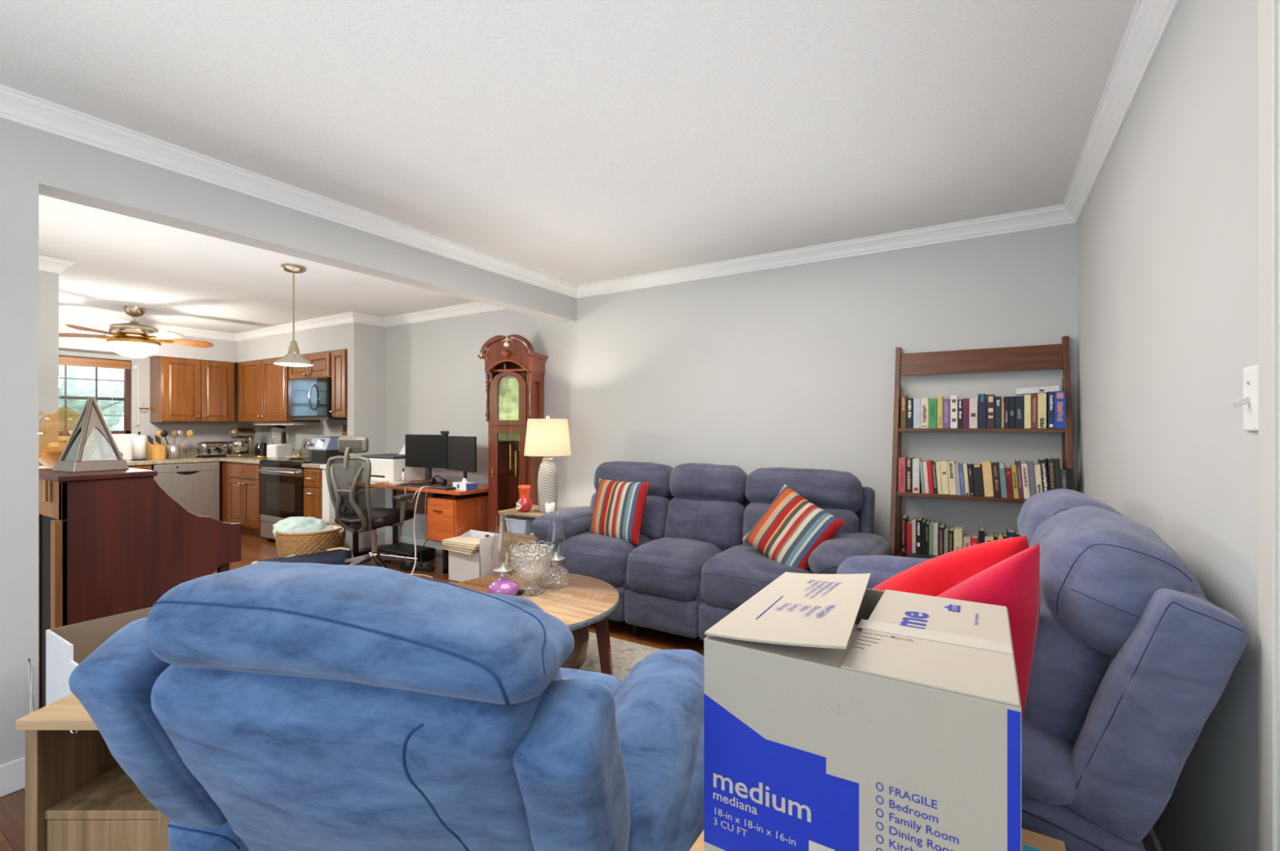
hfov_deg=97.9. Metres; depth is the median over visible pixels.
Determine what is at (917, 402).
book
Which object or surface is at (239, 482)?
base cabinet
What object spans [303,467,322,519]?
base cabinet
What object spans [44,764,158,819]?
shelf
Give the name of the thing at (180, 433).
whisk
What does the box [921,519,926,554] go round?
book
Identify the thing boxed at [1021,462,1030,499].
book
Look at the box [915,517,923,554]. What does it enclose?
book
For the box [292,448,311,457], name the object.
backsplash
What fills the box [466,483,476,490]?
print
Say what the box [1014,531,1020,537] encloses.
book
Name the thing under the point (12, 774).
baseboard
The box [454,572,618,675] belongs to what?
coffee table
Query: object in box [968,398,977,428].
book
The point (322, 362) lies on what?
upper cabinet
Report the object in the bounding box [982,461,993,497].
book
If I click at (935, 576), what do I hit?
throw cushion
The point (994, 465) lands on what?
book
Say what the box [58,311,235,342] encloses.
trim
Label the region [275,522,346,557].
laundry basket
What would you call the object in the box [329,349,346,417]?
upper cabinet
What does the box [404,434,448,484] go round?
monitor
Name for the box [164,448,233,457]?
backsplash
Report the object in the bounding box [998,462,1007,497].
book
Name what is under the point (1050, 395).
book
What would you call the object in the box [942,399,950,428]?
book
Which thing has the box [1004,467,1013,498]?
book
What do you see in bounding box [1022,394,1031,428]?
book
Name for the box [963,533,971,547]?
book
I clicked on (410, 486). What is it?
cable
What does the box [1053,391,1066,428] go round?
book
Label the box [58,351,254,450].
wall
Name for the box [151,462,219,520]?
dishwasher
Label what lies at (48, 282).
wall
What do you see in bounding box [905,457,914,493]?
book
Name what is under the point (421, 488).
cable
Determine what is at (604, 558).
seat cushion
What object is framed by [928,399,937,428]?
book
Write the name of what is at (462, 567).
box
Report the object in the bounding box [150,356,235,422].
upper cabinet
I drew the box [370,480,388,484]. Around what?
paper stack
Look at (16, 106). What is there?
trim
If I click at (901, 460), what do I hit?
book
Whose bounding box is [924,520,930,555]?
book
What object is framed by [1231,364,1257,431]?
light switch
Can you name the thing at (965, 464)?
book
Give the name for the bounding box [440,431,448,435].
webcam
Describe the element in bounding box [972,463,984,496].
book
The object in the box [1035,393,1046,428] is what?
book
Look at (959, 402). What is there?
book
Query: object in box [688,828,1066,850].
carton
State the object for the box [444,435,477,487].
monitor
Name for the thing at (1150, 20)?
trim
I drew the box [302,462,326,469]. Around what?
countertop
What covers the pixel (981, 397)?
book
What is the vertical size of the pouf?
0.285 m
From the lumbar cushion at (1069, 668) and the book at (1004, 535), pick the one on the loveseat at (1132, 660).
the lumbar cushion at (1069, 668)
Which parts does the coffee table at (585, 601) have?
leg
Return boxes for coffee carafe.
[253,443,266,458]
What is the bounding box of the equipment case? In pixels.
[377,542,435,562]
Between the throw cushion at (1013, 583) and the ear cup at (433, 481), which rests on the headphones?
the ear cup at (433, 481)
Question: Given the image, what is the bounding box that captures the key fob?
[516,589,524,595]
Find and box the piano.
[38,462,240,709]
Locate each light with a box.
[253,422,305,425]
[273,263,313,366]
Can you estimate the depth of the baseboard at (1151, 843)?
1.62 m
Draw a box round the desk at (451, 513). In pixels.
[352,480,488,573]
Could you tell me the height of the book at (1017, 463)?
0.197 m
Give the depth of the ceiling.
2.10 m
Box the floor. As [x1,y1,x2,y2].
[0,533,703,850]
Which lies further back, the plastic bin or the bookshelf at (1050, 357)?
the plastic bin
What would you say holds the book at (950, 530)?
on the bookshelf at (1050, 357)
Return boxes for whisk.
[177,430,183,444]
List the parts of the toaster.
control panel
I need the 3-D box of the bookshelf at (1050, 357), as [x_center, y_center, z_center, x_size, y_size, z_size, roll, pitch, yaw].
[1.816,0.412,3.011,0.840,1.775,0.457,0,0,32]
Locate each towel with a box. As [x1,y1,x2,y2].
[130,431,147,461]
[318,524,344,536]
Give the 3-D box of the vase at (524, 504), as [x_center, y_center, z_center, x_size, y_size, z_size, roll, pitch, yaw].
[-0.872,0.552,4.205,0.120,0.196,0.120,0,0,32]
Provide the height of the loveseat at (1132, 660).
1.080 m
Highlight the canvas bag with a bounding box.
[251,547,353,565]
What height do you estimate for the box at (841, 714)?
0.440 m
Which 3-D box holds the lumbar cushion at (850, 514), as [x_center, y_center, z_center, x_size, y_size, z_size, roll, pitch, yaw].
[0.950,0.644,3.339,0.676,0.342,0.290,0,0,32]
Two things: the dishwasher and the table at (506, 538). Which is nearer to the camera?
the table at (506, 538)
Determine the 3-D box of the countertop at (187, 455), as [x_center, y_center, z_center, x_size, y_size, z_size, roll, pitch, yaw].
[-5.267,0.364,6.199,1.570,0.140,2.445,0,0,32]
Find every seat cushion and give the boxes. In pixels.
[556,531,652,587]
[560,667,622,697]
[626,537,723,601]
[701,544,813,609]
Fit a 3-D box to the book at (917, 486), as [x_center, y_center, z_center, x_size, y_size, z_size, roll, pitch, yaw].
[1.597,0.285,3.211,0.036,0.194,0.131,0,0,32]
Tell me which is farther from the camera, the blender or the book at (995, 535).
the blender
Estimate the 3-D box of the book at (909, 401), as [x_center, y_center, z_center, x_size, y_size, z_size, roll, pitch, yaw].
[1.605,-0.072,3.303,0.033,0.176,0.126,0,0,32]
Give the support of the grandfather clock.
on the floor
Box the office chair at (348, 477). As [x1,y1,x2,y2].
[325,435,419,568]
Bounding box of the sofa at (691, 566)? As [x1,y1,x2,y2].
[531,461,890,640]
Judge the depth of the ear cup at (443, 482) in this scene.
4.94 m
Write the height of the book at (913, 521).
0.213 m
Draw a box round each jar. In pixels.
[38,409,62,466]
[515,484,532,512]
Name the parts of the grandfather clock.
arch moulding, trunk door, hood door, dial plate, cornice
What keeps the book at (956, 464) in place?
on the bookshelf at (1050, 357)
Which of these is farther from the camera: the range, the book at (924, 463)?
the range
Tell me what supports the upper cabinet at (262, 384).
attached to the wall at (790, 366)
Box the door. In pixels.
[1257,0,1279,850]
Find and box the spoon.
[155,430,167,448]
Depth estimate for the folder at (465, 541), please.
4.61 m
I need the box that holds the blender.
[269,425,285,444]
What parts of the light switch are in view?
wall plate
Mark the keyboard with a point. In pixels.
(412, 485)
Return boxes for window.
[58,355,130,440]
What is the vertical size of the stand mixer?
0.368 m
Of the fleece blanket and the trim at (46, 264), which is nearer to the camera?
the trim at (46, 264)
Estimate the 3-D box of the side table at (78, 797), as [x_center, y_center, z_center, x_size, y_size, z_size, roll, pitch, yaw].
[-1.299,1.000,1.556,0.370,0.600,0.465,0,0,0]
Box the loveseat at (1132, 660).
[836,488,1248,850]
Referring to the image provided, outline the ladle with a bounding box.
[160,430,168,444]
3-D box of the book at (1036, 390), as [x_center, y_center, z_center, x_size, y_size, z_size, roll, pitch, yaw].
[2.121,-0.187,2.980,0.186,0.042,0.106,0,0,32]
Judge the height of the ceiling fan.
0.599 m
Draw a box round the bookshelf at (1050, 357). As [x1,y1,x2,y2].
[889,336,1074,557]
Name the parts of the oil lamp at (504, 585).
burner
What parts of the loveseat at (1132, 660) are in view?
armrest, armrest, panel, panel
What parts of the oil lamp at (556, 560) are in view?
burner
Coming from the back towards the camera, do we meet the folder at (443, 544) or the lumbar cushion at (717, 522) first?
the folder at (443, 544)
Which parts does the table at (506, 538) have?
leg, drawer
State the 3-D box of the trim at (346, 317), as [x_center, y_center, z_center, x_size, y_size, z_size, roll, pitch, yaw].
[-4.076,-1.125,6.446,2.660,0.090,0.070,0,0,32]
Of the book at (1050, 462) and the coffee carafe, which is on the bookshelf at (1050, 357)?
the book at (1050, 462)
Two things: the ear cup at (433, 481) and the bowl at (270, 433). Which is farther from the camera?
the bowl at (270, 433)
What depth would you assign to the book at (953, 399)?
3.13 m
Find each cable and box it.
[404,485,421,502]
[407,486,433,578]
[420,539,427,564]
[424,487,431,540]
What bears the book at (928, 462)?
on the bookshelf at (1050, 357)
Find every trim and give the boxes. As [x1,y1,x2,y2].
[0,84,577,298]
[38,255,75,273]
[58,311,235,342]
[232,311,353,342]
[351,311,385,327]
[383,302,506,327]
[577,204,1075,298]
[1062,0,1182,222]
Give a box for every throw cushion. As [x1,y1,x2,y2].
[589,478,649,546]
[742,484,845,570]
[871,536,1029,596]
[937,543,1040,720]
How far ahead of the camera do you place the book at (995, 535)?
3.01 m
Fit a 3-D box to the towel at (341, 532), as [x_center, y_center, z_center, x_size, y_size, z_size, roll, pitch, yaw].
[-2.968,1.018,5.259,0.284,0.148,0.280,0,0,32]
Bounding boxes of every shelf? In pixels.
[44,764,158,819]
[503,532,537,539]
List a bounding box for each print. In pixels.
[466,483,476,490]
[703,693,858,850]
[1007,709,1020,850]
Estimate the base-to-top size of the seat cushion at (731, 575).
0.332 m
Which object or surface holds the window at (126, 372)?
attached to the wall at (202, 432)
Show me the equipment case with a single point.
(402, 549)
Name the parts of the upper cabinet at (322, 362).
door, door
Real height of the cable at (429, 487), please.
0.475 m
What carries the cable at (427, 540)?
hanging from the desk at (451, 513)
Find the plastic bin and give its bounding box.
[504,515,535,534]
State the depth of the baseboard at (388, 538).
5.81 m
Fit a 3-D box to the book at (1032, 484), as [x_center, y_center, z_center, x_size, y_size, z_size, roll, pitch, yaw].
[2.055,0.283,2.929,0.042,0.198,0.130,0,0,32]
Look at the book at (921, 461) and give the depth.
3.14 m
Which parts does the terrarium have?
glass panel, arched plate, arched plate, glass panel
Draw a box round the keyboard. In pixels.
[400,482,431,488]
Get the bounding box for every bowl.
[228,440,249,453]
[270,433,288,444]
[508,540,555,596]
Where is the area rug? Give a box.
[578,631,661,681]
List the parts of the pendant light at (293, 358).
stem, lamp shade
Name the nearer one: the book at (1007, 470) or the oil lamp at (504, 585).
the oil lamp at (504, 585)
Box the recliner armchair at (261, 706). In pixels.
[68,561,703,850]
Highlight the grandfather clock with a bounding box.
[477,334,548,537]
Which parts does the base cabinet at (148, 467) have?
drawer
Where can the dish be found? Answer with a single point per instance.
(303, 456)
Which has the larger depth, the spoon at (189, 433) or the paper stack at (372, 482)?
the spoon at (189, 433)
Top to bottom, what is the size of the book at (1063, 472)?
0.159 m
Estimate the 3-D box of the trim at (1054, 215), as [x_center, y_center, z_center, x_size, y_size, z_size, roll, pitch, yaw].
[0.878,-1.125,3.821,3.367,0.090,0.070,0,0,32]
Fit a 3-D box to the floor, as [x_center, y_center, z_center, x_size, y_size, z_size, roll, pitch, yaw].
[-3.087,1.350,2.731,9.221,0.100,6.320,0,0,32]
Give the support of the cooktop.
in the range
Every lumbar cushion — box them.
[590,492,670,540]
[664,497,745,551]
[742,502,859,546]
[1022,597,1108,746]
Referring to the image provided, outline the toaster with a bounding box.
[195,441,232,457]
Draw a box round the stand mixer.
[225,427,255,457]
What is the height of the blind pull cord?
0.722 m
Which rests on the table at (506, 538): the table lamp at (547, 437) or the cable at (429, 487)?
the table lamp at (547, 437)
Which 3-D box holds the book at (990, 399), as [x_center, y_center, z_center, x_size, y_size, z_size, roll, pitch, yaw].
[1.946,-0.076,3.094,0.038,0.184,0.126,0,0,32]
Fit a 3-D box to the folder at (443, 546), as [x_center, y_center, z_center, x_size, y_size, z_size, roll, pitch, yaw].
[-1.453,1.008,4.650,0.390,0.019,0.190,0,0,33]
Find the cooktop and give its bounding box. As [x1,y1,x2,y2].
[260,457,311,463]
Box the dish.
[284,455,307,458]
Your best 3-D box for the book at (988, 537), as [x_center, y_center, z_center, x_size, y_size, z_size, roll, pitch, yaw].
[1.916,0.679,3.058,0.040,0.154,0.131,0,0,32]
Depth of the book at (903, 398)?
3.27 m
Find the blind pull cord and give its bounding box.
[136,364,139,425]
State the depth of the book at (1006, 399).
3.00 m
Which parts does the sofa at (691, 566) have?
panel, armrest, footrest panel, footrest panel, footrest panel, panel, armrest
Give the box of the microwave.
[288,377,346,420]
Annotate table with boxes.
[15,693,170,850]
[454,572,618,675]
[497,505,567,573]
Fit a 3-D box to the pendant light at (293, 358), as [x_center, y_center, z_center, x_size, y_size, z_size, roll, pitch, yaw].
[-2.549,-0.804,4.103,0.250,0.729,0.250,0,0,32]
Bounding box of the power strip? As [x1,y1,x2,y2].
[400,560,434,572]
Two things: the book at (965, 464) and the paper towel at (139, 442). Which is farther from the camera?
the paper towel at (139, 442)
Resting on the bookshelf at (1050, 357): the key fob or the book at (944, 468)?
the book at (944, 468)
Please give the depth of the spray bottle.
5.39 m
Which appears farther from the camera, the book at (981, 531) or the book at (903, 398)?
the book at (903, 398)
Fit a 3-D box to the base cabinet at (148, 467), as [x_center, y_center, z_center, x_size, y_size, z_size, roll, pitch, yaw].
[-5.990,0.868,5.880,0.671,0.865,1.145,0,0,32]
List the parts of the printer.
lid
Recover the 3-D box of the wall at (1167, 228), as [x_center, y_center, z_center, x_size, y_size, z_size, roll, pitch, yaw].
[0.790,0.065,0.348,0.120,2.470,6.320,0,0,32]
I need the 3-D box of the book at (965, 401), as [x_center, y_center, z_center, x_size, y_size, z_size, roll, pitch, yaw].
[1.846,-0.067,3.155,0.030,0.166,0.126,0,0,32]
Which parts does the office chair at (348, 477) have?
spine arm, headrest post, frame, leg, spine arm, leg, seat, leg, arm post, leg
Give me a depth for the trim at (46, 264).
3.91 m
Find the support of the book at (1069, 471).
on the bookshelf at (1050, 357)
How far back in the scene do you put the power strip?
4.99 m
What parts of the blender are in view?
lid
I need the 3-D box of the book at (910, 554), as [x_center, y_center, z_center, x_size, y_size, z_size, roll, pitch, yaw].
[1.625,0.736,3.083,0.260,0.012,0.120,0,0,32]
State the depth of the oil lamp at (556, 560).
2.93 m
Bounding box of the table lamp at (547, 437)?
[524,415,571,512]
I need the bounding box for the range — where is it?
[257,457,311,539]
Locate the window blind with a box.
[58,355,130,431]
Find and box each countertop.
[125,448,311,466]
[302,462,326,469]
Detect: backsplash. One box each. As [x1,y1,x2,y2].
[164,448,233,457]
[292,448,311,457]
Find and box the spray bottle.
[401,468,405,482]
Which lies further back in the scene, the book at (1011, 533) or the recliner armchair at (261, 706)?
the book at (1011, 533)
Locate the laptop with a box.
[426,484,455,490]
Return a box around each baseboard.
[0,756,25,797]
[385,533,442,555]
[1142,827,1162,850]
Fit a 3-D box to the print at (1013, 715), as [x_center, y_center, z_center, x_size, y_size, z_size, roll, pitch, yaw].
[0.493,0.563,0.734,0.014,0.374,0.001,0,0,32]
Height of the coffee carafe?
0.185 m
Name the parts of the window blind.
ladder cord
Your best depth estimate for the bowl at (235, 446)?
6.98 m
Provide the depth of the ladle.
6.55 m
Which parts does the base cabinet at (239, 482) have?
door, drawer, door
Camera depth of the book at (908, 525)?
3.21 m
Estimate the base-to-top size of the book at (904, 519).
0.222 m
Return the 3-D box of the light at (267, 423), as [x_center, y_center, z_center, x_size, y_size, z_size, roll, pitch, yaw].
[-4.454,-0.022,6.872,0.970,0.035,0.140,0,0,32]
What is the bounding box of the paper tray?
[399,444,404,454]
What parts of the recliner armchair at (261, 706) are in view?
armrest, panel, armrest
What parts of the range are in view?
warming drawer, handle, control panel, oven door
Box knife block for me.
[146,440,164,460]
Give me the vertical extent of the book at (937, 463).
0.181 m
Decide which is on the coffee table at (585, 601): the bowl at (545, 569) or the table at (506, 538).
the bowl at (545, 569)
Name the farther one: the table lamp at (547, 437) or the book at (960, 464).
the table lamp at (547, 437)
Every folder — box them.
[440,544,479,552]
[440,546,479,555]
[441,536,479,547]
[441,542,479,550]
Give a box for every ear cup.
[429,478,435,484]
[440,479,447,485]
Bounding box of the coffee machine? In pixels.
[306,436,344,463]
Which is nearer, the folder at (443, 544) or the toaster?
the folder at (443, 544)
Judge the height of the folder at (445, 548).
0.019 m
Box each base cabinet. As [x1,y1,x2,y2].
[128,464,151,470]
[217,461,270,539]
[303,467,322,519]
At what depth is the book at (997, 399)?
3.02 m
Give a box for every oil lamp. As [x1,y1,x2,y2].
[487,523,519,595]
[542,512,568,589]
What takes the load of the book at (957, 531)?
on the bookshelf at (1050, 357)
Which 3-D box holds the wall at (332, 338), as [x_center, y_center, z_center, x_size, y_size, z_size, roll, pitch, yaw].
[-5.498,-0.991,4.642,2.810,0.358,5.350,0,0,32]
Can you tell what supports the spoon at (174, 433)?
in the utensil crock
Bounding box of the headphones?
[429,475,447,485]
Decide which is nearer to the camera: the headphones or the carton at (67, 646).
the carton at (67, 646)
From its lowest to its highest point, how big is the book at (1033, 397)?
0.178 m
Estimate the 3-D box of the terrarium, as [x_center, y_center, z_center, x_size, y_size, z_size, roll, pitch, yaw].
[-2.457,0.035,2.496,0.191,0.330,0.191,0,0,24]
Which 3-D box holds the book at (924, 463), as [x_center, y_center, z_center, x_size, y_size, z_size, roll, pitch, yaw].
[1.639,0.292,3.185,0.034,0.179,0.130,0,0,32]
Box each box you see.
[448,529,499,582]
[453,478,476,490]
[703,572,1021,850]
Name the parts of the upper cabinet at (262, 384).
door, door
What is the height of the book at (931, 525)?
0.199 m
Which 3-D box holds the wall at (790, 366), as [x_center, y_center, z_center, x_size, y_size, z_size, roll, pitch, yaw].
[-1.514,0.065,5.403,9.101,2.470,0.120,0,0,32]
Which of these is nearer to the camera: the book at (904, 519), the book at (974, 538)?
the book at (974, 538)
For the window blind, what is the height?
0.828 m
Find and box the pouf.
[560,626,589,669]
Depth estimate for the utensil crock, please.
6.58 m
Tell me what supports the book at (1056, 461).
on the bookshelf at (1050, 357)
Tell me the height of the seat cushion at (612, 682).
0.230 m
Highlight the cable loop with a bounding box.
[27,658,35,714]
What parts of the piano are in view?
frame, lid, panel, leg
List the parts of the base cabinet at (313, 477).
drawer, door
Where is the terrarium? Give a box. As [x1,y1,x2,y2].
[52,396,128,472]
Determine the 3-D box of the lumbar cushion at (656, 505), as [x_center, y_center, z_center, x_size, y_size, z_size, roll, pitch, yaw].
[-0.072,0.644,3.968,0.638,0.348,0.283,0,0,32]
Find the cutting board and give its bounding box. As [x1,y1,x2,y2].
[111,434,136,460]
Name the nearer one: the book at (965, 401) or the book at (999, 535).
the book at (999, 535)
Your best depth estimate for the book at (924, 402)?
3.21 m
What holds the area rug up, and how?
on the floor
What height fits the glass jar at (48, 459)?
0.286 m
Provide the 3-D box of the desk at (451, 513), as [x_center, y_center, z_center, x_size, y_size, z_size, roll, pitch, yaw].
[-2.083,0.930,5.348,1.650,0.740,0.530,0,0,32]
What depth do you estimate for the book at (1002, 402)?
3.01 m
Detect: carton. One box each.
[45,607,152,706]
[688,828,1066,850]
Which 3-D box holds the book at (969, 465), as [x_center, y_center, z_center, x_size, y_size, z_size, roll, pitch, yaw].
[1.824,0.296,3.071,0.034,0.173,0.131,0,0,32]
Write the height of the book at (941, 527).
0.185 m
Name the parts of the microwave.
door, handle, control panel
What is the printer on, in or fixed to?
on the desk at (451, 513)
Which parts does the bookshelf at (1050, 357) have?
rail, rail, shelf, rail, shelf, rail, rail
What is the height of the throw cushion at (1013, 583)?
0.672 m
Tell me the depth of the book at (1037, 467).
2.86 m
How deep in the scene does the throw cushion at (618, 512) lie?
3.63 m
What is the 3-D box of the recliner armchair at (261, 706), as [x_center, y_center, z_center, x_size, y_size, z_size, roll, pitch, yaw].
[-0.428,0.779,1.405,1.257,1.042,1.146,0,0,12]
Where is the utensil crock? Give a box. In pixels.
[167,444,180,459]
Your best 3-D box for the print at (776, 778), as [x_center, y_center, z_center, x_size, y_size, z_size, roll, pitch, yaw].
[0.220,0.595,0.902,0.254,0.257,0.001,0,0,32]
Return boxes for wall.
[0,117,576,765]
[38,270,58,451]
[58,321,346,364]
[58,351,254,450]
[254,222,1077,544]
[322,322,385,551]
[1077,0,1257,850]
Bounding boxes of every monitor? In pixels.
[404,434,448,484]
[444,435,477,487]
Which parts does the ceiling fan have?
blade, blade, lamp shade, blade, blade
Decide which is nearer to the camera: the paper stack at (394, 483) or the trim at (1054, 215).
the trim at (1054, 215)
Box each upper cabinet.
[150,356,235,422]
[237,356,319,425]
[288,351,333,380]
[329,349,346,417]
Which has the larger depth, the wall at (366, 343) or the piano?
the wall at (366, 343)
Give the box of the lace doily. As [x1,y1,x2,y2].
[38,466,53,469]
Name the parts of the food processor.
motor, handle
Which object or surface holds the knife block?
on the countertop at (187, 455)
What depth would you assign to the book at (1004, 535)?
3.01 m
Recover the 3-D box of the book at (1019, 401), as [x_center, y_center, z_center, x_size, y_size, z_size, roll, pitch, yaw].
[2.057,-0.070,3.025,0.039,0.172,0.126,0,0,32]
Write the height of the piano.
1.100 m
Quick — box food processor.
[266,431,292,458]
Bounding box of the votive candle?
[545,502,555,513]
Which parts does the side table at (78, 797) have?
panel, drawer, panel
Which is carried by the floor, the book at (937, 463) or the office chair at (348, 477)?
the office chair at (348, 477)
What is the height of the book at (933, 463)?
0.180 m
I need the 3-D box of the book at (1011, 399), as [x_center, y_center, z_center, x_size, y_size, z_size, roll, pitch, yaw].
[2.028,-0.070,3.043,0.027,0.172,0.126,0,0,32]
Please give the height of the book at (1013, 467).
0.174 m
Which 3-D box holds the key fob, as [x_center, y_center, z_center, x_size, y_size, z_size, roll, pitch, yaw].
[-0.620,0.832,2.810,0.072,0.035,0.041,0,0,-3]
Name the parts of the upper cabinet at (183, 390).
door, door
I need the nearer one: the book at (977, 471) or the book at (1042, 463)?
the book at (1042, 463)
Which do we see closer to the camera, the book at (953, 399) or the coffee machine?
the book at (953, 399)
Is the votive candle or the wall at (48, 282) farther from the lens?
the votive candle
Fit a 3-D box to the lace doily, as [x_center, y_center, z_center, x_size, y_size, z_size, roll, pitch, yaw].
[-2.797,0.199,2.706,0.290,0.002,0.290,0,0,32]
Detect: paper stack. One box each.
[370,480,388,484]
[384,481,409,485]
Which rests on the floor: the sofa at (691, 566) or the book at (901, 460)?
the sofa at (691, 566)
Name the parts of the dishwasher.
pocket handle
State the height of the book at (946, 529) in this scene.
0.171 m
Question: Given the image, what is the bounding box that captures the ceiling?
[0,0,1136,333]
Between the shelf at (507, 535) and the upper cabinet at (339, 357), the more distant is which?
the upper cabinet at (339, 357)
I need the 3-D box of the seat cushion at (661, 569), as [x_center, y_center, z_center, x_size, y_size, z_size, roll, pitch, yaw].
[0.247,0.886,3.496,0.504,0.331,0.608,0,0,32]
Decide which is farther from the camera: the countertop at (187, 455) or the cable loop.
the countertop at (187, 455)
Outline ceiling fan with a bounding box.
[58,306,213,358]
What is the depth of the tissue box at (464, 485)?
4.84 m
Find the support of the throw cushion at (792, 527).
on the sofa at (691, 566)
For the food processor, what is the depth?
6.62 m
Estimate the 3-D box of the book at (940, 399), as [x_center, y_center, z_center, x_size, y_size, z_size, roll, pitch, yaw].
[1.737,-0.075,3.221,0.027,0.183,0.126,0,0,32]
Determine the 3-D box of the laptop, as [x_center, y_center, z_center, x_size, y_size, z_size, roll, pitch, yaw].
[-1.742,0.549,4.975,0.320,0.021,0.190,0,0,36]
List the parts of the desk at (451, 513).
leg, foot rail, leg, modesty panel, drawer, leg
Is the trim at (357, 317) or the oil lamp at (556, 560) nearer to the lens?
the oil lamp at (556, 560)
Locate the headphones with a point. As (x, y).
(433, 481)
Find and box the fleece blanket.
[272,516,333,537]
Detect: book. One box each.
[898,457,905,492]
[900,395,908,428]
[900,515,908,556]
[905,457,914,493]
[906,398,913,428]
[906,520,911,556]
[906,552,937,559]
[911,517,916,553]
[912,457,921,493]
[913,398,920,428]
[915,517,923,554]
[919,460,924,493]
[920,397,929,428]
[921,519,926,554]
[922,461,928,493]
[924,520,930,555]
[926,460,933,493]
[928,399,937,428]
[928,520,933,555]
[931,460,937,493]
[933,520,939,555]
[935,461,942,494]
[937,395,943,428]
[937,524,945,555]
[939,460,949,494]
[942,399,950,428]
[944,526,949,554]
[946,460,956,494]
[948,527,954,552]
[950,395,958,428]
[953,525,963,551]
[954,462,960,495]
[957,400,962,428]
[958,462,965,495]
[962,398,968,428]
[963,462,969,496]
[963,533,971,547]
[967,462,974,496]
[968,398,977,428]
[971,533,977,546]
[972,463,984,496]
[977,394,986,428]
[978,527,984,543]
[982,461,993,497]
[984,533,993,542]
[986,395,995,428]
[991,462,1001,497]
[993,533,997,540]
[995,396,1001,428]
[997,533,1002,540]
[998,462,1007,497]
[1001,401,1004,428]
[1002,532,1007,538]
[1003,396,1008,428]
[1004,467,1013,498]
[1006,528,1015,538]
[1008,396,1014,428]
[1010,464,1018,498]
[1014,396,1023,428]
[1014,460,1023,498]
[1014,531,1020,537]
[1015,385,1059,395]
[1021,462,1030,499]
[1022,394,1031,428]
[1025,460,1036,496]
[1031,395,1037,428]
[1034,463,1042,493]
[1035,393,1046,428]
[1038,458,1048,492]
[1045,457,1055,490]
[1046,391,1053,428]
[1052,457,1061,489]
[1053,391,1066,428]
[1060,468,1067,488]
[1063,466,1073,490]
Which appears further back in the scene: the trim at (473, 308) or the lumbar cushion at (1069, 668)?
the trim at (473, 308)
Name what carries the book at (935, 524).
on the bookshelf at (1050, 357)
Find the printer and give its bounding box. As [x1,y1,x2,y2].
[361,444,425,482]

